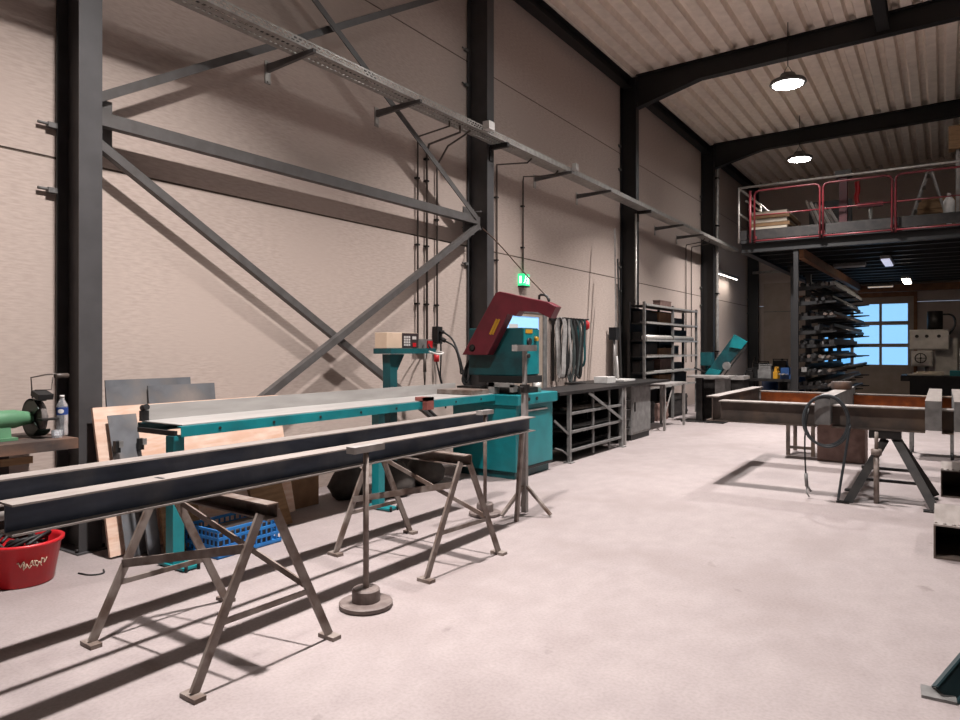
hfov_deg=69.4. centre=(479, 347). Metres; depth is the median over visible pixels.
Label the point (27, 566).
bucket
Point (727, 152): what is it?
beam
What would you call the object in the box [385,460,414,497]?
sack
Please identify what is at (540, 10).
beam
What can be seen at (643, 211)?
bracket
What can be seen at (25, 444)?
bench
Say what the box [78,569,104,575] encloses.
loose cable
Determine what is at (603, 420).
steel offcut
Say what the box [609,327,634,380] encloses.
stand
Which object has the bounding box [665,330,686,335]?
storage box
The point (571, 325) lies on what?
sling
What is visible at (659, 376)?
storage box
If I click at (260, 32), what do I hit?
cable tray
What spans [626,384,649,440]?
base cabinet
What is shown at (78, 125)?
steel column
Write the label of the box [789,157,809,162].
diffuser
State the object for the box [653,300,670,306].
storage box
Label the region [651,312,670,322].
storage box
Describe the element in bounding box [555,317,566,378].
sling
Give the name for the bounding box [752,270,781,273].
pipe
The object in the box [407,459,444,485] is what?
sack
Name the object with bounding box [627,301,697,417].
rack
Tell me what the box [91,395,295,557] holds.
plywood sheet
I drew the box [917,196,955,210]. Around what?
sack
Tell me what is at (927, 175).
ladder
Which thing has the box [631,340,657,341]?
shelf
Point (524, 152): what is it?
tray
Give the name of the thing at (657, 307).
shelf
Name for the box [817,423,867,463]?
block
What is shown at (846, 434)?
air hose
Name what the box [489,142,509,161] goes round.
bracket
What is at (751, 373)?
box
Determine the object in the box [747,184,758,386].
steel column
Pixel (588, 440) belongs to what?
steel offcut
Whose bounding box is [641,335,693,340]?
pipe
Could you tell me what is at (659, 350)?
storage box
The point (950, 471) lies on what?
box section
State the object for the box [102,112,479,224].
rail
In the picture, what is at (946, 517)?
box section
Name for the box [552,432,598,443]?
steel offcut
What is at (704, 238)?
conduit
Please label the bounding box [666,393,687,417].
crate
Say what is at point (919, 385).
bench
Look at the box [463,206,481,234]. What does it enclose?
gusset plate
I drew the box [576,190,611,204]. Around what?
bracket
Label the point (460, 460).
trestle
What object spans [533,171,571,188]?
bracket
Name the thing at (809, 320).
rack
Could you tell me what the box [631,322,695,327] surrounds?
shelf
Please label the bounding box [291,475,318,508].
box
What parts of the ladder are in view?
rail, rail, rail, rail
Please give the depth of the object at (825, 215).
15.71 m
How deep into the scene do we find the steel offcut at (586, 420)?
10.44 m
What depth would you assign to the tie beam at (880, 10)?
11.94 m
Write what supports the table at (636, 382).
on the floor
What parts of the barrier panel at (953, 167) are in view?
rail, rail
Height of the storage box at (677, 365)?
0.179 m
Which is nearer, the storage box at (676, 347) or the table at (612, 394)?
the table at (612, 394)
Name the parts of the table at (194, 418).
knob, rail, leg, foot plate, plate, rail, leg, foot plate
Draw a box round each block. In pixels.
[437,388,488,394]
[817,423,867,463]
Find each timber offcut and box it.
[907,374,938,375]
[912,372,941,375]
[916,371,943,374]
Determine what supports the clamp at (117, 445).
attached to the sheet at (123, 427)
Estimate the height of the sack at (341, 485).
0.381 m
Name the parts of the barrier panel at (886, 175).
rail, rail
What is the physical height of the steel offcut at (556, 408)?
0.044 m
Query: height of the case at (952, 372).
0.139 m
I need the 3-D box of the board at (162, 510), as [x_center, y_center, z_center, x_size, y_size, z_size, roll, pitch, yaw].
[-2.370,1.344,5.480,0.149,0.502,0.320,0,0,34]
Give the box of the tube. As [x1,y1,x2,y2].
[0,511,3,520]
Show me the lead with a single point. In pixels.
(805, 473)
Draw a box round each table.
[137,383,494,572]
[541,384,625,463]
[565,378,669,444]
[650,381,686,430]
[681,375,736,423]
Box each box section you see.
[934,503,959,561]
[941,461,959,498]
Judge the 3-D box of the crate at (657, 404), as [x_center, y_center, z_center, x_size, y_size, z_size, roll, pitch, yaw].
[3.963,1.410,15.452,0.263,0.380,0.700,0,0,34]
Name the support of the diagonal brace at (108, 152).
attached to the gusset plate at (106, 105)
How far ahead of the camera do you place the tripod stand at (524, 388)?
6.65 m
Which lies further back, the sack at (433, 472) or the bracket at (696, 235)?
the bracket at (696, 235)
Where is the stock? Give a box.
[646,354,677,355]
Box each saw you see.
[453,292,560,479]
[694,334,749,418]
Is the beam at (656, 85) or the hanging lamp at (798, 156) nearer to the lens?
the beam at (656, 85)
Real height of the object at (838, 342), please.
0.100 m
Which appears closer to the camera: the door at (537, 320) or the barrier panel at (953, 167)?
the door at (537, 320)
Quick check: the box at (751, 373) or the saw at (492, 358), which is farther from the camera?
the box at (751, 373)
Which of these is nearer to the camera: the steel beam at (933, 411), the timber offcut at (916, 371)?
the steel beam at (933, 411)
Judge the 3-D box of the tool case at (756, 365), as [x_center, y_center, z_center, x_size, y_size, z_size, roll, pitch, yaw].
[6.860,0.519,16.884,0.350,0.399,0.300,0,0,34]
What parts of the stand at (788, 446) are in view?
leg, leg, leg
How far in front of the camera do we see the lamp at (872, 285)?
21.89 m
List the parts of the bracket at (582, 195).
arm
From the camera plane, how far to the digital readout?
7.84 m
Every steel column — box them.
[37,0,107,555]
[462,0,493,384]
[618,75,638,377]
[700,144,714,374]
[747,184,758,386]
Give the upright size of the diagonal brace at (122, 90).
3.344 m
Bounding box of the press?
[835,169,851,232]
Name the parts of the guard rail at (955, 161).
post, rail, rail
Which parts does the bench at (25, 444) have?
leg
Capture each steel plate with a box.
[104,377,190,403]
[105,386,141,406]
[147,383,215,403]
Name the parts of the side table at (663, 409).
leg, leg, leg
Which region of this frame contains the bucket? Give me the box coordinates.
[0,529,64,589]
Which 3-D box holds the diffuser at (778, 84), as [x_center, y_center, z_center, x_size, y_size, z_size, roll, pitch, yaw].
[5.726,-4.894,12.891,0.507,0.012,0.507,0,0,34]
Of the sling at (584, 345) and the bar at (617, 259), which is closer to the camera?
the sling at (584, 345)
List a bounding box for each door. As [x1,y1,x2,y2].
[507,312,546,387]
[764,282,789,367]
[799,291,916,394]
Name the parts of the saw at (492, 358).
saw arm, control panel, access door, door handle, arm handle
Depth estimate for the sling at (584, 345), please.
13.33 m
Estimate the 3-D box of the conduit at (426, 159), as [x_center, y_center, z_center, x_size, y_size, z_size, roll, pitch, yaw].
[-0.514,-1.555,9.432,0.573,2.870,0.062,0,0,28]
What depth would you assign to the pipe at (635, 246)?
14.96 m
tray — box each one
[170,0,738,251]
[470,390,556,405]
[506,143,738,251]
[772,359,788,373]
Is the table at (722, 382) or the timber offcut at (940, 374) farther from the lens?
the timber offcut at (940, 374)
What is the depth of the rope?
9.26 m
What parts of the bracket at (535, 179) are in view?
wall plate, arm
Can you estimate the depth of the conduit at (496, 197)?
11.03 m
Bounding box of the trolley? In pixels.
[909,432,953,459]
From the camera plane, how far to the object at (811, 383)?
15.76 m
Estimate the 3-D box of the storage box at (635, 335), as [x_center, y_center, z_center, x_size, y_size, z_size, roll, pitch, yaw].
[3.523,-0.251,14.935,0.175,0.179,0.870,0,0,34]
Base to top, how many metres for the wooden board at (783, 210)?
0.075 m
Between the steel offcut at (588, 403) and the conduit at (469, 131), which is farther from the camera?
the steel offcut at (588, 403)
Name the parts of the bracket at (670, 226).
arm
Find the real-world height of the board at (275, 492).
0.387 m
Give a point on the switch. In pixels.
(428, 342)
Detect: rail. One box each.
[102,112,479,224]
[549,317,589,380]
[738,160,959,243]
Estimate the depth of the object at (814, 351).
16.72 m
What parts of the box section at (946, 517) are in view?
plate, plate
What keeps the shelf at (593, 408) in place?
attached to the table at (612, 394)
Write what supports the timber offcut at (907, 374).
on the bench at (919, 385)
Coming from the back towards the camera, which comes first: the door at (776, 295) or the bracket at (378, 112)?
the door at (776, 295)
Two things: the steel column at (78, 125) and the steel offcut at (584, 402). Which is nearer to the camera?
the steel column at (78, 125)
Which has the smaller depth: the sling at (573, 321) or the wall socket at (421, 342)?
the wall socket at (421, 342)
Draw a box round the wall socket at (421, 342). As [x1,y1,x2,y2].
[418,339,432,347]
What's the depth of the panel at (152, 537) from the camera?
5.32 m
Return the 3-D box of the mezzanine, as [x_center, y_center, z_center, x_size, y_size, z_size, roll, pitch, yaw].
[12.893,-0.485,17.057,9.910,4.170,11.010,0,0,34]
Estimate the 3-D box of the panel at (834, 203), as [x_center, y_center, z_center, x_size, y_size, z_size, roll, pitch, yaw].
[8.240,-2.901,16.293,0.900,1.099,0.250,0,0,34]
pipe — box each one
[633,214,637,307]
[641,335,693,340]
[715,169,719,358]
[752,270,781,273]
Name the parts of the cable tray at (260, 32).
panel, panel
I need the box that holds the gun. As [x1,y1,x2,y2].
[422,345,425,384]
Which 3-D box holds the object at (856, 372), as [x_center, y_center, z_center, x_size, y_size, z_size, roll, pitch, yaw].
[9.388,0.724,17.835,0.060,0.060,6.807,0,0,34]
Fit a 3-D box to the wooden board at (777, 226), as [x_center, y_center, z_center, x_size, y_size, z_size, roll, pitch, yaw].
[6.921,-2.672,16.182,0.770,0.075,1.800,0,0,34]
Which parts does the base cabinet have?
door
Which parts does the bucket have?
cable coil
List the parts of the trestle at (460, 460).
leg, leg, rail, leg, leg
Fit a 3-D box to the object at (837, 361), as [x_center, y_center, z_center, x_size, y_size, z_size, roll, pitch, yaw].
[8.807,0.388,17.689,0.060,0.060,5.859,0,0,34]
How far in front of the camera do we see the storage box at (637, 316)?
14.63 m
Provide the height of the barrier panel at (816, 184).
1.139 m
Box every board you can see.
[158,503,200,553]
[247,483,292,527]
[751,213,800,225]
[751,217,796,225]
[751,225,788,229]
[752,209,797,219]
[752,221,794,227]
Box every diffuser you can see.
[773,79,802,89]
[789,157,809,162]
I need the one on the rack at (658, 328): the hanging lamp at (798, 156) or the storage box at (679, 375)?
the storage box at (679, 375)
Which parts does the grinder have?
motor, shield arm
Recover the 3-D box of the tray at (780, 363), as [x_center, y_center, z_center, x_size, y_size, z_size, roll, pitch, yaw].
[7.223,0.489,16.671,0.350,0.459,0.250,0,0,34]
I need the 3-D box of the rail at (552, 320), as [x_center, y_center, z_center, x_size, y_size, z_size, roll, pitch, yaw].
[1.706,0.013,13.029,0.260,1.175,1.264,0,0,34]
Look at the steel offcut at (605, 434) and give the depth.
10.80 m
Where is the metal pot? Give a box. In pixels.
[831,381,851,389]
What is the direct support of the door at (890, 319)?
in the wall at (908, 185)
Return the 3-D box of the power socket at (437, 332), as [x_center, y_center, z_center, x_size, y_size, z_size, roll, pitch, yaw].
[-0.366,0.127,9.562,0.680,0.853,0.178,0,0,41]
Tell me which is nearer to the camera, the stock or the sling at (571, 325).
the sling at (571, 325)
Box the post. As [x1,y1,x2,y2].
[749,191,750,242]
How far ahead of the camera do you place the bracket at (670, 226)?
17.02 m
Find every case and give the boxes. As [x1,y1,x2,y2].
[753,361,768,377]
[950,370,959,375]
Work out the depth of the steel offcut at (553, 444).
10.27 m
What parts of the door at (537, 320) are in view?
glass, frame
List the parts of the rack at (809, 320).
arm, arm, arm, arm, arm, arm, arm, arm, arm, arm, arm, arm, arm, arm, arm, arm, arm, arm, arm, arm, arm, arm, arm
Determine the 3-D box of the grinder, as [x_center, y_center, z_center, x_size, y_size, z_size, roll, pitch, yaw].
[-3.318,0.417,4.878,0.338,0.464,0.785,0,0,34]
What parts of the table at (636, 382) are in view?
leg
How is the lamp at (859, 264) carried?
hanging from the mezzanine
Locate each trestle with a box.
[80,493,340,704]
[327,451,506,584]
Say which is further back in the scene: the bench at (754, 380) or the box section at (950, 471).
the bench at (754, 380)
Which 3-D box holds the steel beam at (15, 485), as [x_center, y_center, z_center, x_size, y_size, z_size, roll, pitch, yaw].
[-1.335,0.713,5.041,0.140,0.133,5.100,0,0,34]
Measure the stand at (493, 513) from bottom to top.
1.005 m
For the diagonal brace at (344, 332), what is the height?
3.305 m
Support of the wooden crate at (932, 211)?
on the wooden crate
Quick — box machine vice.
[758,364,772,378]
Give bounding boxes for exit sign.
[518,273,529,287]
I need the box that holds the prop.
[514,433,523,521]
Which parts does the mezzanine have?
post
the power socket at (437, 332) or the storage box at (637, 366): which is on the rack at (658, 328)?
the storage box at (637, 366)
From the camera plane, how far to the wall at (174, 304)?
7.90 m
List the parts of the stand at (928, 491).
foot plate, leg, leg, leg, foot plate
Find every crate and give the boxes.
[185,513,281,559]
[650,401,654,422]
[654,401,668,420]
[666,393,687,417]
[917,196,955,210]
[917,207,955,214]
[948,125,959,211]
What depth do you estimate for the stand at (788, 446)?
10.35 m
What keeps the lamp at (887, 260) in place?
hanging from the mezzanine
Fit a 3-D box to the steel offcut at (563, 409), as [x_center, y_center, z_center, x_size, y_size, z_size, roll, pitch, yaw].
[1.607,0.887,10.551,0.044,0.044,1.481,0,0,34]
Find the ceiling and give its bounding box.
[543,0,959,184]
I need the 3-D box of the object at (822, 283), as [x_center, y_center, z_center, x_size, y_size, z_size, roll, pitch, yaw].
[9.154,-1.391,17.620,0.080,0.080,6.094,0,0,34]
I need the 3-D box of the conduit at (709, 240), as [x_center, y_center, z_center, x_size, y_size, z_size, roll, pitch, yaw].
[6.186,-1.298,19.439,0.536,3.397,0.028,0,0,34]
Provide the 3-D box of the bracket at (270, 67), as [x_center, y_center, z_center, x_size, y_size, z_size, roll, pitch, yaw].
[-1.954,-2.915,7.138,0.720,0.240,0.070,0,0,34]
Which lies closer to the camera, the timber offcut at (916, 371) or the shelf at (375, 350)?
the shelf at (375, 350)
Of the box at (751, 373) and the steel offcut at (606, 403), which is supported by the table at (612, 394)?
the steel offcut at (606, 403)
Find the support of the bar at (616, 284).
on the table at (636, 382)
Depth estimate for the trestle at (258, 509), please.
3.68 m
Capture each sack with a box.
[327,467,362,500]
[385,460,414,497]
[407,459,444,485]
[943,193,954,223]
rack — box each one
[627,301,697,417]
[790,266,868,392]
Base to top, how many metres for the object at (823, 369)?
0.080 m
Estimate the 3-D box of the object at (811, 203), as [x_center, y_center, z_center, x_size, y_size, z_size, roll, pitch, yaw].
[7.658,-2.865,15.629,0.030,1.026,0.798,0,0,-3]
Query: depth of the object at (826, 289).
16.70 m
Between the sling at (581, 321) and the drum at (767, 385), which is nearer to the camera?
the sling at (581, 321)
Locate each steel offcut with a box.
[552,400,594,406]
[552,404,581,410]
[552,418,591,428]
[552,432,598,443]
[552,435,591,446]
[558,420,591,428]
[560,403,591,410]
[562,402,605,410]
[563,417,610,428]
[563,433,607,447]
[566,402,607,411]
[572,419,607,428]
[572,439,594,446]
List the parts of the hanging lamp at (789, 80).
chain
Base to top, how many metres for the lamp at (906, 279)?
0.510 m
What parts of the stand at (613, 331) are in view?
post, lever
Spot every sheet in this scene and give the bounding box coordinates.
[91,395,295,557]
[107,413,146,555]
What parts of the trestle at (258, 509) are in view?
leg, leg, leg, rail, leg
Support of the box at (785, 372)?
on the bench at (754, 380)
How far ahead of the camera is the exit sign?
11.65 m
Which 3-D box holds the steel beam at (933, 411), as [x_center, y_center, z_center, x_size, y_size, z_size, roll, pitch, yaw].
[4.981,0.693,8.067,3.980,0.334,2.550,0,0,34]
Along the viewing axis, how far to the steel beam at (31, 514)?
3.68 m
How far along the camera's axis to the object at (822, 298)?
15.85 m
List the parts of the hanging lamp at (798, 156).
chain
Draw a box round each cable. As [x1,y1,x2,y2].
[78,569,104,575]
[428,344,446,407]
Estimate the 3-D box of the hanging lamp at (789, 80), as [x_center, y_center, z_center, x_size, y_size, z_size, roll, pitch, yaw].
[5.726,-5.473,12.891,0.640,1.170,0.640,0,0,34]
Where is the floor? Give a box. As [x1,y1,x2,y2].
[0,392,959,719]
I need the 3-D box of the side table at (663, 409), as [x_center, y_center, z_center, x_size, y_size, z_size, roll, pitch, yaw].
[3.699,1.150,14.023,0.570,0.900,1.370,0,0,34]
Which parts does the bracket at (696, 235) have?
arm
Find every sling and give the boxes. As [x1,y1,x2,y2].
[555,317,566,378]
[559,317,568,377]
[561,319,571,374]
[567,319,575,381]
[568,319,578,381]
[572,319,581,374]
[575,320,583,377]
[577,320,585,366]
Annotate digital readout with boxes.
[375,332,417,347]
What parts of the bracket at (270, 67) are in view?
wall plate, arm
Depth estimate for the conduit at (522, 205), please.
11.72 m
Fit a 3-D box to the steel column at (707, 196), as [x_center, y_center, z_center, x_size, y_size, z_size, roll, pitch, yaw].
[6.696,-2.175,20.355,0.420,7.550,0.350,0,0,34]
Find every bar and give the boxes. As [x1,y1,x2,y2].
[614,228,616,377]
[616,284,617,355]
[617,259,621,377]
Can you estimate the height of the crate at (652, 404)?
0.450 m
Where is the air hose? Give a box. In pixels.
[802,394,850,499]
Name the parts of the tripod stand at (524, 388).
leg, leg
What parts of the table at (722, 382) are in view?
leg, foot plate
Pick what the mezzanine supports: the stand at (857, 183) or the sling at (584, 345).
the stand at (857, 183)
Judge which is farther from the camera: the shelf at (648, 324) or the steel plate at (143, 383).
the shelf at (648, 324)
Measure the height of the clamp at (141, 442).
0.090 m
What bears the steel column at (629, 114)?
on the floor
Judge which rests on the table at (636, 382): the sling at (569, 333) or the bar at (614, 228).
the bar at (614, 228)
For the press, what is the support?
on the mezzanine
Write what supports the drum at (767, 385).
on the floor
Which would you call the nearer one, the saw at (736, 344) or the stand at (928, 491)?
the stand at (928, 491)
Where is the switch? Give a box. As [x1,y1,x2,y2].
[427,341,432,347]
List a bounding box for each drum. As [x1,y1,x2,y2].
[762,381,777,390]
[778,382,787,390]
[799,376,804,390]
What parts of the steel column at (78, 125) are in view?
plate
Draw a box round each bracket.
[265,48,315,84]
[374,99,421,126]
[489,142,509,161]
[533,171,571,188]
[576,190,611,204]
[637,210,651,221]
[654,224,683,234]
[676,234,703,243]
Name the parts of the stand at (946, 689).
foot plate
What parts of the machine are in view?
motor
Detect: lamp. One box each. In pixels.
[719,270,738,279]
[769,22,806,90]
[786,116,812,162]
[833,262,865,268]
[867,278,893,287]
[880,252,893,266]
[901,266,911,283]
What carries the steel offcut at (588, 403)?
on the table at (612, 394)
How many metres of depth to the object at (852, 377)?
17.07 m
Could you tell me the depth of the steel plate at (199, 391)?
6.08 m
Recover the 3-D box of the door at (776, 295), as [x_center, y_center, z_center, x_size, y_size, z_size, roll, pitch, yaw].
[10.768,-0.375,25.099,0.920,3.950,0.094,0,0,34]
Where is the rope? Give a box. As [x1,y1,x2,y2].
[482,228,549,298]
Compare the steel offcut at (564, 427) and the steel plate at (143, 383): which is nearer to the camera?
the steel plate at (143, 383)
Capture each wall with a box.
[0,0,747,535]
[759,154,959,390]
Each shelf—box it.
[373,348,435,353]
[552,404,615,413]
[552,418,616,432]
[552,434,615,450]
[631,305,694,312]
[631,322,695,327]
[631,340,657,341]
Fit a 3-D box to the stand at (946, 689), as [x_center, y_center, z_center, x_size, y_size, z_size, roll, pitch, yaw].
[2.949,1.189,3.273,1.859,0.898,0.388,0,0,-13]
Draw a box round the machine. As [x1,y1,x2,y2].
[901,311,956,380]
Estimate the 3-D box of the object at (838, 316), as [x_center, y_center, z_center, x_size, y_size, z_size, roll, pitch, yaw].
[9.648,-0.733,18.043,0.064,0.064,7.593,0,0,34]
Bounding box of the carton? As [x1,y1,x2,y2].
[199,517,269,545]
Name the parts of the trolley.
leg, leg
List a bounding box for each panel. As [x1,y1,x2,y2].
[142,508,161,555]
[753,183,821,242]
[809,198,851,234]
[822,174,893,237]
[894,166,959,231]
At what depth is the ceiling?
15.31 m
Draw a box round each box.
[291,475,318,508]
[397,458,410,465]
[594,376,614,383]
[632,311,657,322]
[632,332,653,339]
[632,344,657,356]
[632,361,653,372]
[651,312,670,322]
[651,374,670,380]
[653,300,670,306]
[653,359,670,369]
[657,348,670,353]
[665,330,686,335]
[665,345,678,354]
[665,371,686,381]
[674,318,682,323]
[674,362,682,368]
[745,368,754,377]
[778,367,789,378]
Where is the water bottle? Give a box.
[56,395,67,435]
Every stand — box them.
[339,442,392,615]
[371,348,443,489]
[469,409,500,517]
[500,345,551,516]
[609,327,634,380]
[786,425,814,456]
[836,430,938,512]
[854,181,883,218]
[921,653,959,705]
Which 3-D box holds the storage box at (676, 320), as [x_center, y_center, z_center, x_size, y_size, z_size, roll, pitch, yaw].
[4.662,-0.621,16.639,0.175,0.179,0.770,0,0,34]
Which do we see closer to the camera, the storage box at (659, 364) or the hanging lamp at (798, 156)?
the storage box at (659, 364)
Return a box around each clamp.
[113,441,122,452]
[137,438,146,449]
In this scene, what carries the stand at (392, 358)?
on the floor
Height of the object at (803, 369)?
0.100 m
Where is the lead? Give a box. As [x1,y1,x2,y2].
[804,408,811,496]
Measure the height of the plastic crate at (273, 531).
0.221 m
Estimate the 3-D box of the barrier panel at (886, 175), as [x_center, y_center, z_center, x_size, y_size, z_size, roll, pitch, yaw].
[7.574,-2.840,13.929,1.280,1.139,0.099,0,0,34]
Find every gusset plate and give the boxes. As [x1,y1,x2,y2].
[102,101,111,146]
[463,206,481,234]
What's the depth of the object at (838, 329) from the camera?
16.95 m
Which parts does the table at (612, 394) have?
panel, leg, leg, shelf rail, shelf rail, shelf rail, panel, leg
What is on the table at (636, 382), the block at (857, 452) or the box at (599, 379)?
the box at (599, 379)
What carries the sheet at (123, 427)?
on the floor
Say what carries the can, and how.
on the bench at (754, 380)
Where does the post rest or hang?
on the mezzanine
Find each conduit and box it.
[414,120,450,338]
[423,125,460,338]
[434,130,470,325]
[494,158,531,292]
[520,170,557,272]
[685,238,704,361]
[691,240,709,361]
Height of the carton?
0.150 m
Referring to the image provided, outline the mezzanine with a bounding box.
[740,211,959,390]
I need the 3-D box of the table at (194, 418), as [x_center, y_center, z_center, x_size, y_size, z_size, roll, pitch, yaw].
[-1.194,1.013,6.853,0.662,1.173,4.230,0,0,34]
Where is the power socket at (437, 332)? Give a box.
[432,326,470,382]
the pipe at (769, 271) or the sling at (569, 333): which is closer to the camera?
the sling at (569, 333)
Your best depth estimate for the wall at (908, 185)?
23.26 m
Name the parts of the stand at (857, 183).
bent arm, post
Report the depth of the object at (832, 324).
17.03 m
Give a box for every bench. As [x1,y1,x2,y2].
[0,433,78,529]
[749,377,799,400]
[901,374,959,395]
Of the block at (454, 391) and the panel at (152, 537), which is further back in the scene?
the block at (454, 391)
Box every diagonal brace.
[102,0,438,101]
[102,140,433,416]
[102,223,480,521]
[312,0,477,219]
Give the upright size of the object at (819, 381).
0.100 m
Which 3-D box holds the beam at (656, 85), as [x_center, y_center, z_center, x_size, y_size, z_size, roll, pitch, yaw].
[8.367,-5.733,11.909,11.817,0.981,0.190,0,0,34]
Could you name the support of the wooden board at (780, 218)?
on the wooden board at (789, 223)
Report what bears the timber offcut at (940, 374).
on the bench at (919, 385)
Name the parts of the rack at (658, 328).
post, post, panel, post, post, post, post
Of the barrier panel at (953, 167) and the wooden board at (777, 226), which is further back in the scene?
the wooden board at (777, 226)
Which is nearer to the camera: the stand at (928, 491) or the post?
the stand at (928, 491)
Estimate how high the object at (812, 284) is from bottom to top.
0.064 m
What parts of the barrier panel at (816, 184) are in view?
rail, rail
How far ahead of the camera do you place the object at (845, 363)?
16.80 m
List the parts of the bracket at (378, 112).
wall plate, arm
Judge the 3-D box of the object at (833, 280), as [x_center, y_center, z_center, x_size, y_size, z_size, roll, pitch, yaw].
[9.242,-1.454,17.399,0.044,0.044,5.482,0,0,34]
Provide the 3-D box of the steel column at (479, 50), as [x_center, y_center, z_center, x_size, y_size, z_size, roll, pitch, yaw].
[-0.015,-2.175,10.310,0.420,7.550,0.350,0,0,34]
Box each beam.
[0,411,487,506]
[0,416,535,537]
[513,0,754,190]
[636,0,959,109]
[706,386,959,434]
[714,99,959,169]
[870,0,888,31]
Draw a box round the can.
[773,367,779,378]
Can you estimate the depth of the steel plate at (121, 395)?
5.66 m
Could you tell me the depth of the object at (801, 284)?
15.39 m
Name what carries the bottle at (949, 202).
on the mezzanine
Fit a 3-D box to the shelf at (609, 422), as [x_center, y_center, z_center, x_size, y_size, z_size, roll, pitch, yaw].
[1.486,1.181,10.613,0.620,0.018,1.800,0,0,34]
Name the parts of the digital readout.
keypad panel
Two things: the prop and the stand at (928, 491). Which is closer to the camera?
the prop
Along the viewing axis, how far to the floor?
4.26 m
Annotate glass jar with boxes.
[51,429,62,437]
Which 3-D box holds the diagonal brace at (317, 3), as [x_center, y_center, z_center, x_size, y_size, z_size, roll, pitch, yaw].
[-1.571,-3.510,7.905,0.075,3.284,5.438,0,0,34]
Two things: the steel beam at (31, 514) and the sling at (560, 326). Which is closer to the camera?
the steel beam at (31, 514)
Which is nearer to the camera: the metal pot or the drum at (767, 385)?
the metal pot
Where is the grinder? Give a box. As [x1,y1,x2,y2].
[0,373,69,441]
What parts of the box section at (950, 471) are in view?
plate, plate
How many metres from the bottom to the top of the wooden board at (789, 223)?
0.075 m
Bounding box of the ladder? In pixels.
[911,168,942,215]

